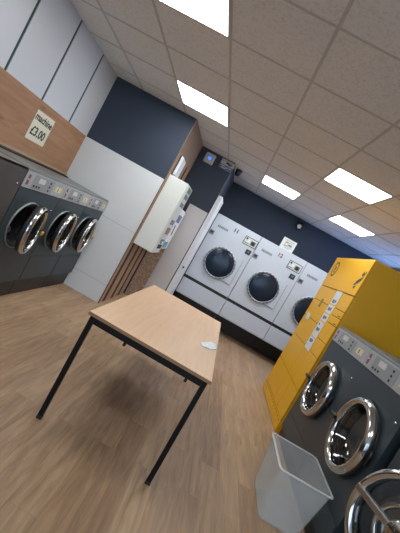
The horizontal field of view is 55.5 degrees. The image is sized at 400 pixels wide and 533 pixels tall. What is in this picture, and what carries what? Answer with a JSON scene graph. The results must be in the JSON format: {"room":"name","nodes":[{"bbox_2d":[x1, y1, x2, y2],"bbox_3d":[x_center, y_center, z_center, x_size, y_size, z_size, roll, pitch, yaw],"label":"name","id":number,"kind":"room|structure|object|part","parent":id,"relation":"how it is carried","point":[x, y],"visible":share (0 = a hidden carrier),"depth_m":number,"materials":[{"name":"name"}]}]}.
{"room":"laundry","nodes":[
{"label":"laundry","id":0,"kind":"room"},
{"bbox_2d":[0,0,116,174],"bbox_3d":[-2.032,-1.148,1.263,0.100,2.718,7.530,29,4,2],"label":"wall","id":1,"kind":"structure","parent":0,"point":[47,46],"depth_m":3.63,"materials":[{"name":"white paint"}]},
{"bbox_3d":[-1.428,-1.997,2.824,0.006,0.870,0.561,29,4,2],"label":"panel","id":2,"kind":"part","parent":1,"relation":"part of","materials":[{"name":"grey paint"}]},
{"bbox_2d":[0,145,67,177],"bbox_3d":[-1.872,-1.083,2.925,0.078,0.016,4.060,29,4,2],"label":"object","id":3,"kind":"object","parent":1,"relation":"attached to","point":[1,146],"visible":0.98,"depth_m":3.95,"materials":[{"name":"black plastic"}]},
{"bbox_2d":[0,66,85,174],"bbox_3d":[-1.890,-1.300,1.247,0.024,0.573,7.530,29,4,2],"label":"wood panel","id":4,"kind":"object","parent":1,"relation":"attached to","point":[19,106],"depth_m":3.80,"materials":[{"name":"brown wood"}]},
{"bbox_2d":[25,109,54,146],"bbox_3d":[-1.677,-1.447,4.000,0.004,0.310,0.370,29,4,2],"label":"note","id":5,"kind":"object","parent":4,"relation":"attached to","point":[41,125],"visible":1,"depth_m":3.98,"materials":[{"name":"beige paper"}]},
{"bbox_3d":[-1.386,-2.023,3.436,0.006,0.870,0.595,29,4,2],"label":"panel","id":6,"kind":"part","parent":1,"relation":"part of","materials":[{"name":"grey paint"}]},
{"bbox_3d":[-1.341,-2.050,4.076,0.006,0.870,0.617,29,4,2],"label":"panel","id":7,"kind":"part","parent":1,"relation":"part of","materials":[{"name":"grey"}]},
{"bbox_3d":[-1.299,-2.075,4.684,0.006,0.870,0.531,29,4,2],"label":"panel","id":8,"kind":"part","parent":1,"relation":"part of","materials":[{"name":"grey paint"}]},
{"bbox_2d":[64,76,202,302],"bbox_3d":[-1.208,-1.042,5.651,1.285,2.718,1.348,29,4,2],"label":"wall","id":9,"kind":"structure","parent":0,"point":[136,137],"depth_m":4.96,"materials":[{"name":"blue paint"}]},
{"bbox_2d":[98,152,188,302],"bbox_3d":[-0.761,-0.519,5.591,0.010,2.250,1.247,29,4,2],"label":"trim","id":10,"kind":"structure","parent":9,"relation":"attached to","point":[134,253],"depth_m":5.38,"materials":[{"name":"brown wood"}]},
{"bbox_2d":[133,174,191,252],"bbox_3d":[-0.485,-0.698,5.237,0.326,1.030,0.430,29,4,2],"label":"vending machine","id":11,"kind":"object","parent":9,"relation":"attached to","point":[175,193],"visible":1,"depth_m":5.03,"materials":[{"name":"white metal"}]},
{"bbox_2d":[161,210,184,248],"bbox_3d":[-0.525,-0.625,5.810,0.280,0.675,0.620,29,4,2],"label":"machine","id":12,"kind":"object","parent":9,"relation":"attached to","point":[181,215],"visible":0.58,"depth_m":5.82,"materials":[{"name":"white plastic"}]},
{"bbox_2d":[173,156,185,177],"bbox_3d":[-0.278,-1.364,5.250,0.034,0.270,0.300,29,4,2],"label":"rack","id":13,"kind":"object","parent":9,"relation":"attached to","point":[181,164],"visible":0.86,"depth_m":5.15,"materials":[{"name":"white plastic"}]},
{"bbox_2d":[0,283,304,532],"bbox_3d":[-0.261,1.345,2.668,5.513,0.100,10.570,29,4,2],"label":"floor","id":14,"kind":"structure","parent":0,"point":[84,466],"depth_m":2.69,"materials":[{"name":"brown wood"}]},
{"bbox_2d":[0,152,28,222],"bbox_3d":[-1.906,-0.338,2.547,0.704,1.250,0.954,29,4,2],"label":"washing machine","id":15,"kind":"object","parent":14,"relation":"on","point":[12,172],"visible":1,"depth_m":2.86,"materials":[{"name":"metal"}]},
{"bbox_2d":[0,147,66,295],"bbox_3d":[-1.805,-0.352,3.387,0.800,1.255,0.710,29,4,2],"label":"washing machine","id":16,"kind":"object","parent":14,"relation":"on","point":[39,192],"visible":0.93,"depth_m":3.37,"materials":[{"name":"grey metal"}]},
{"bbox_3d":[-1.761,0.028,3.399,0.006,0.266,0.706,29,4,2],"label":"kick panel","id":17,"kind":"part","parent":16,"relation":"part of","materials":[{"name":"grey metal"}]},
{"bbox_3d":[-1.458,-0.312,3.330,0.042,0.470,0.470,28,4,-13],"label":"door","id":18,"kind":"part","parent":16,"relation":"part of","materials":[{"name":"silver metal"}]},
{"bbox_3d":[-1.330,-0.715,3.566,0.004,0.052,0.114,29,4,2],"label":"instruction plate","id":19,"kind":"part","parent":16,"relation":"part of","materials":[{"name":"beige plastic"}]},
{"bbox_2d":[8,157,91,293],"bbox_3d":[-1.773,-0.391,4.082,0.760,1.255,0.667,29,4,2],"label":"washing machine","id":20,"kind":"object","parent":14,"relation":"on","point":[69,208],"visible":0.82,"depth_m":4.00,"materials":[{"name":"grey metal"}]},
{"bbox_3d":[-1.713,-0.001,4.095,0.006,0.266,0.663,29,4,2],"label":"kick panel","id":21,"kind":"part","parent":20,"relation":"part of","materials":[{"name":"grey metal"}]},
{"bbox_3d":[-1.428,-0.351,4.019,0.042,0.470,0.470,29,4,-8],"label":"door","id":22,"kind":"part","parent":20,"relation":"part of","materials":[{"name":"silver metal"}]},
{"bbox_2d":[41,171,107,287],"bbox_3d":[-1.728,-0.417,4.727,0.760,1.255,0.609,29,4,2],"label":"washing machine","id":23,"kind":"object","parent":14,"relation":"on","point":[86,225],"visible":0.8,"depth_m":4.65,"materials":[{"name":"grey metal"}]},
{"bbox_3d":[-1.668,-0.028,4.739,0.006,0.266,0.605,29,4,2],"label":"kick panel","id":24,"kind":"part","parent":23,"relation":"part of","materials":[{"name":"grey metal"}]},
{"bbox_3d":[-1.383,-0.378,4.663,0.042,0.470,0.470,29,4,-8],"label":"door","id":25,"kind":"part","parent":23,"relation":"part of","materials":[{"name":"silver metal"}]},
{"bbox_2d":[36,285,220,485],"bbox_3d":[-0.390,0.751,3.161,0.824,0.740,1.874,29,4,3],"label":"table","id":26,"kind":"object","parent":14,"relation":"on","point":[163,327],"visible":1,"depth_m":2.45,"materials":[{"name":"brown wood"}]},
{"bbox_3d":[-0.800,0.600,2.280,0.030,0.706,0.030,29,4,3],"label":"leg","id":27,"kind":"part","parent":26,"relation":"part of","materials":[{"name":"black metal"}]},
{"bbox_3d":[-0.232,0.467,3.138,0.792,0.044,1.842,29,4,3],"label":"frame","id":28,"kind":"part","parent":26,"relation":"part of","materials":[{"name":"black metal"}]},
{"bbox_3d":[-0.137,0.973,2.237,0.030,0.706,0.030,29,4,3],"label":"leg","id":29,"kind":"part","parent":26,"relation":"part of","materials":[{"name":"black metal"}]},
{"bbox_2d":[200,342,216,349],"bbox_3d":[0.084,0.598,2.893,0.103,0.026,0.276,32,5,32],"label":"tissue","id":30,"kind":"object","parent":26,"relation":"on","point":[209,345],"visible":1,"depth_m":2.85,"materials":[{"name":"white paper"}]},
{"bbox_2d":[143,204,207,289],"bbox_3d":[-0.458,-0.148,6.196,0.327,1.815,0.030,29,4,2],"label":"board","id":31,"kind":"object","parent":14,"relation":"on","point":[172,256],"visible":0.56,"depth_m":6.17,"materials":[{"name":"grey"}]},
{"bbox_2d":[166,195,222,294],"bbox_3d":[-0.159,-0.205,6.549,0.080,2.155,0.800,29,4,2],"label":"panel","id":32,"kind":"object","parent":14,"relation":"on","point":[218,203],"visible":0.77,"depth_m":6.20,"materials":[{"name":"white metal"}]},
{"bbox_2d":[175,213,261,317],"bbox_3d":[0.280,0.086,7.334,0.898,1.965,0.844,29,4,2],"label":"dryer","id":33,"kind":"object","parent":14,"relation":"on","point":[228,246],"visible":1,"depth_m":6.93,"materials":[{"name":"white metal"}]},
{"bbox_3d":[0.018,0.526,7.002,0.898,0.300,0.020,29,4,2],"label":"panel","id":34,"kind":"part","parent":33,"relation":"part of","materials":[{"name":"white metal"}]},
{"bbox_3d":[0.355,-0.063,6.911,0.526,0.526,0.024,29,4,2],"label":"door glass","id":35,"kind":"part","parent":33,"relation":"part of","materials":[{"name":"blue"}]},
{"bbox_3d":[0.391,-0.073,6.932,0.655,0.555,0.014,29,4,2],"label":"door","id":36,"kind":"part","parent":33,"relation":"part of","materials":[{"name":"glass"}]},
{"bbox_3d":[0.916,-0.435,6.876,0.260,0.155,0.026,29,4,2],"label":"control panel","id":37,"kind":"part","parent":33,"relation":"part of","materials":[{"name":"white plastic"}]},
{"bbox_2d":[214,237,306,347],"bbox_3d":[1.080,0.535,7.297,0.922,1.965,0.844,29,4,2],"label":"dryer","id":38,"kind":"object","parent":14,"relation":"on","point":[271,272],"visible":0.99,"depth_m":6.90,"materials":[{"name":"white metal"}]},
{"bbox_3d":[0.818,0.975,6.965,0.922,0.300,0.020,29,4,2],"label":"panel","id":39,"kind":"part","parent":38,"relation":"part of","materials":[{"name":"white metal"}]},
{"bbox_3d":[1.144,0.381,6.875,0.526,0.526,0.024,29,4,2],"label":"door glass","id":40,"kind":"part","parent":38,"relation":"part of","materials":[{"name":"blue"}]},
{"bbox_3d":[1.180,0.371,6.895,0.655,0.555,0.014,29,4,2],"label":"door","id":41,"kind":"part","parent":38,"relation":"part of","materials":[{"name":"black glass"}]},
{"bbox_3d":[1.225,0.246,6.906,0.922,1.265,0.020,29,4,2],"label":"panel","id":42,"kind":"part","parent":38,"relation":"part of","materials":[{"name":"white metal"}]},
{"bbox_2d":[279,237,296,252],"bbox_3d":[1.602,-0.391,6.904,0.260,0.210,0.005,29,4,2],"label":"paper notice","id":43,"kind":"object","parent":38,"relation":"on","point":[287,244],"visible":1,"depth_m":6.90,"materials":[{"name":"white paper"}]},
{"bbox_2d":[282,239,293,249],"bbox_3d":[1.602,-0.392,6.902,0.190,0.143,0.001,29,4,2],"label":"print","id":44,"kind":"object","parent":43,"relation":"attached to","point":[287,244],"depth_m":6.90,"materials":[{"name":"grey paper"}]},
{"bbox_3d":[1.705,0.008,6.839,0.260,0.155,0.026,29,4,2],"label":"control panel","id":45,"kind":"part","parent":38,"relation":"part of","materials":[{"name":"white plastic"}]},
{"bbox_2d":[252,262,327,361],"bbox_3d":[1.886,0.988,7.260,0.912,1.965,0.844,29,4,2],"label":"dryer","id":46,"kind":"object","parent":14,"relation":"on","point":[310,280],"visible":0.4,"depth_m":6.89,"materials":[{"name":"white metal"}]},
{"bbox_3d":[1.623,1.428,6.927,0.912,0.300,0.020,29,4,2],"label":"panel","id":47,"kind":"part","parent":46,"relation":"part of","materials":[{"name":"white metal"}]},
{"bbox_3d":[2.030,0.698,6.868,0.912,1.265,0.020,29,4,2],"label":"panel","id":48,"kind":"part","parent":46,"relation":"part of","materials":[{"name":"white metal"}]},
{"bbox_3d":[1.954,0.836,6.837,0.526,0.526,0.024,29,4,2],"label":"door glass","id":49,"kind":"part","parent":46,"relation":"part of","materials":[{"name":"blue"}]},
{"bbox_2d":[272,432,333,499],"bbox_3d":[0.614,1.550,2.696,0.394,0.388,0.522,29,4,3],"label":"storage bin","id":50,"kind":"object","parent":14,"relation":"on","point":[273,433],"visible":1,"depth_m":2.57,"materials":[{"name":"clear plastic"}]},
{"bbox_2d":[263,258,399,432],"bbox_3d":[1.667,0.994,4.669,0.732,2.105,1.370,29,4,2],"label":"locker","id":51,"kind":"object","parent":14,"relation":"on","point":[360,296],"visible":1,"depth_m":4.13,"materials":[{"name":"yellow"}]},
{"bbox_3d":[0.883,1.681,4.752,0.016,0.120,1.362,29,4,2],"label":"kick panel","id":52,"kind":"part","parent":51,"relation":"part of","materials":[{"name":"orange"}]},
{"bbox_3d":[1.027,1.450,5.042,0.016,0.357,0.735,29,4,2],"label":"door","id":53,"kind":"part","parent":51,"relation":"part of","materials":[{"name":"orange"}]},
{"bbox_3d":[0.992,1.470,4.540,0.016,0.357,0.257,29,4,2],"label":"door","id":54,"kind":"part","parent":51,"relation":"part of","materials":[{"name":"orange"}]},
{"bbox_3d":[0.970,1.483,4.231,0.016,0.357,0.347,29,4,2],"label":"door","id":55,"kind":"part","parent":51,"relation":"part of","materials":[{"name":"orange"}]},
{"bbox_3d":[1.212,1.116,5.015,0.016,0.392,0.735,29,4,2],"label":"door","id":56,"kind":"part","parent":51,"relation":"part of","materials":[{"name":"orange"}]},
{"bbox_3d":[1.156,1.150,4.204,0.016,0.392,0.347,29,4,2],"label":"door","id":57,"kind":"part","parent":51,"relation":"part of","materials":[{"name":"orange"}]},
{"bbox_3d":[1.383,0.811,4.990,0.016,0.292,0.735,29,4,2],"label":"door","id":58,"kind":"part","parent":51,"relation":"part of","materials":[{"name":"orange"}]},
{"bbox_3d":[1.519,0.568,4.971,0.016,0.252,0.735,29,4,2],"label":"door","id":59,"kind":"part","parent":51,"relation":"part of","materials":[{"name":"orange"}]},
{"bbox_3d":[1.297,0.897,4.183,0.016,0.172,0.347,29,4,2],"label":"door","id":60,"kind":"part","parent":51,"relation":"part of","materials":[{"name":"orange"}]},
{"bbox_3d":[1.632,0.365,4.955,0.016,0.196,0.735,29,4,2],"label":"door","id":61,"kind":"part","parent":51,"relation":"part of","materials":[{"name":"orange"}]},
{"bbox_3d":[1.392,0.728,4.170,0.016,0.202,0.347,29,4,2],"label":"door","id":62,"kind":"part","parent":51,"relation":"part of","materials":[{"name":"orange"}]},
{"bbox_3d":[1.466,0.595,4.159,0.016,0.087,0.347,29,4,2],"label":"door","id":63,"kind":"part","parent":51,"relation":"part of","materials":[{"name":"orange"}]},
{"bbox_3d":[1.510,0.516,4.153,0.016,0.077,0.347,29,4,2],"label":"door","id":64,"kind":"part","parent":51,"relation":"part of","materials":[{"name":"orange"}]},
{"bbox_3d":[1.577,0.395,4.143,0.016,0.186,0.347,29,4,2],"label":"door","id":65,"kind":"part","parent":51,"relation":"part of","materials":[{"name":"orange"}]},
{"bbox_3d":[1.768,0.094,4.624,0.018,0.433,1.370,29,4,2],"label":"header panel","id":66,"kind":"part","parent":51,"relation":"part of","materials":[{"name":"orange"}]},
{"bbox_2d":[278,326,399,486],"bbox_3d":[1.349,1.353,3.514,0.779,1.333,0.878,29,4,2],"label":"washing machine","id":67,"kind":"object","parent":14,"relation":"on","point":[323,391],"visible":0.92,"depth_m":3.40,"materials":[{"name":"grey metal"}]},
{"bbox_3d":[0.873,1.605,3.558,0.006,0.174,0.874,29,4,2],"label":"kick panel","id":68,"kind":"part","parent":67,"relation":"part of","materials":[{"name":"grey metal"}]},
{"bbox_3d":[1.089,1.121,3.512,0.063,0.550,0.550,29,4,2],"label":"door","id":69,"kind":"part","parent":67,"relation":"part of","materials":[{"name":"silver metal"}]},
{"bbox_3d":[1.347,0.719,3.206,0.004,0.052,0.141,29,4,2],"label":"instruction plate","id":70,"kind":"part","parent":67,"relation":"part of","materials":[{"name":"beige plastic"}]},
{"bbox_2d":[292,348,399,532],"bbox_3d":[1.290,1.388,2.672,0.779,1.333,0.810,29,4,2],"label":"washing machine","id":71,"kind":"object","parent":14,"relation":"on","point":[361,438],"visible":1,"depth_m":2.63,"materials":[{"name":"grey metal"}]},
{"bbox_3d":[0.814,1.640,2.715,0.006,0.174,0.806,29,4,2],"label":"kick panel","id":72,"kind":"part","parent":71,"relation":"part of","materials":[{"name":"grey metal"}]},
{"bbox_3d":[1.042,1.141,2.897,0.087,0.028,0.105,29,4,2],"label":"handle","id":73,"kind":"part","parent":71,"relation":"part of","materials":[{"name":"black plastic"}]},
{"bbox_3d":[1.028,1.156,2.620,0.063,0.550,0.550,29,4,2],"label":"door","id":74,"kind":"part","parent":71,"relation":"part of","materials":[{"name":"silver metal"}]},
{"bbox_2d":[344,448,399,532],"bbox_3d":[1.115,1.367,1.725,1.028,1.333,0.894,29,4,2],"label":"washing machine","id":75,"kind":"object","parent":14,"relation":"on","point":[380,513],"visible":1,"depth_m":1.75,"materials":[{"name":"grey metal"}]},
{"bbox_3d":[0.795,1.102,1.608,0.042,0.264,0.383,27,5,-30],"label":"latch arm","id":76,"kind":"part","parent":75,"relation":"part of","materials":[{"name":"silver metal"}]},
{"bbox_2d":[124,146,234,292],"bbox_3d":[-0.295,-0.643,7.034,0.600,2.718,1.705,29,4,2],"label":"wall","id":77,"kind":"structure","parent":0,"point":[206,181],"depth_m":6.13,"materials":[{"name":"blue paint"}]},
{"bbox_2d":[124,249,164,294],"bbox_3d":[-0.903,0.068,6.240,0.237,1.000,0.022,29,4,2],"label":"panel","id":78,"kind":"object","parent":77,"relation":"attached to","point":[150,260],"visible":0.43,"depth_m":6.23,"materials":[{"name":"brown wood"}]},
{"bbox_2d":[203,152,215,164],"bbox_3d":[0.153,-1.726,6.065,0.166,0.166,0.075,29,4,2],"label":"fire alarm","id":79,"kind":"object","parent":77,"relation":"attached to","point":[209,158],"visible":1,"depth_m":6.05,"materials":[{"name":"grey plastic"}]},
{"bbox_2d":[218,158,234,172],"bbox_3d":[0.432,-1.615,6.083,0.230,0.155,0.009,29,4,2],"label":"sign","id":80,"kind":"object","parent":77,"relation":"attached to","point":[225,164],"visible":1,"depth_m":6.08,"materials":[{"name":"grey plastic"}]},
{"bbox_2d":[70,0,399,267],"bbox_3d":[1.108,-1.107,2.470,5.513,0.104,10.570,29,4,2],"label":"ceiling","id":81,"kind":"structure","parent":0,"point":[310,89],"depth_m":3.13,"materials":[{"name":"tile"}]},
{"bbox_2d":[158,0,229,37],"bbox_3d":[-0.086,-1.701,2.305,0.615,0.008,0.615,29,4,2],"label":"recessed light","id":82,"kind":"object","parent":81,"relation":"in","point":[214,14],"visible":1,"depth_m":2.48,"materials":[{"name":"grey plastic"}]},
{"bbox_2d":[176,79,228,126],"bbox_3d":[0.045,-1.779,4.180,0.615,0.008,0.615,29,4,2],"label":"recessed light","id":83,"kind":"object","parent":81,"relation":"in","point":[190,96],"visible":1,"depth_m":4.14,"materials":[{"name":"grey plastic"}]},
{"bbox_2d":[235,168,241,176],"bbox_3d":[0.632,-1.561,6.352,0.110,0.115,0.110,29,4,2],"label":"dome camera","id":84,"kind":"object","parent":81,"relation":"attached to","point":[238,172],"visible":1,"depth_m":6.31,"materials":[{"name":"black plastic"}]},
{"bbox_2d":[262,175,300,199],"bbox_3d":[1.268,-1.244,6.004,0.615,0.008,0.615,29,4,2],"label":"recessed light","id":85,"kind":"object","parent":81,"relation":"in","point":[267,180],"visible":1,"depth_m":5.98,"materials":[{"name":"grey plastic"}]},
{"bbox_2d":[328,215,374,236],"bbox_3d":[2.361,-0.630,5.954,0.615,0.008,0.615,29,4,2],"label":"recessed light","id":86,"kind":"object","parent":81,"relation":"in","point":[338,219],"visible":1,"depth_m":5.93,"materials":[{"name":"grey plastic"}]},
{"bbox_2d":[324,167,392,203],"bbox_3d":[1.683,-0.858,4.104,0.615,0.008,0.615,29,4,2],"label":"recessed light","id":87,"kind":"object","parent":81,"relation":"in","point":[361,189],"visible":1,"depth_m":4.07,"materials":[{"name":"grey plastic"}]},
{"bbox_2d":[173,182,374,295],"bbox_3d":[1.606,0.360,7.749,3.636,2.718,0.100,29,4,2],"label":"wall","id":88,"kind":"structure","parent":0,"point":[244,207],"depth_m":7.65,"materials":[{"name":"blue paint"}]},
{"bbox_2d":[295,220,304,229],"bbox_3d":[1.964,-0.810,7.537,0.144,0.172,0.174,29,4,2],"label":"camera","id":89,"kind":"object","parent":88,"relation":"attached to","point":[298,225],"visible":1,"depth_m":7.46,"materials":[{"name":"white plastic"}]}
]}

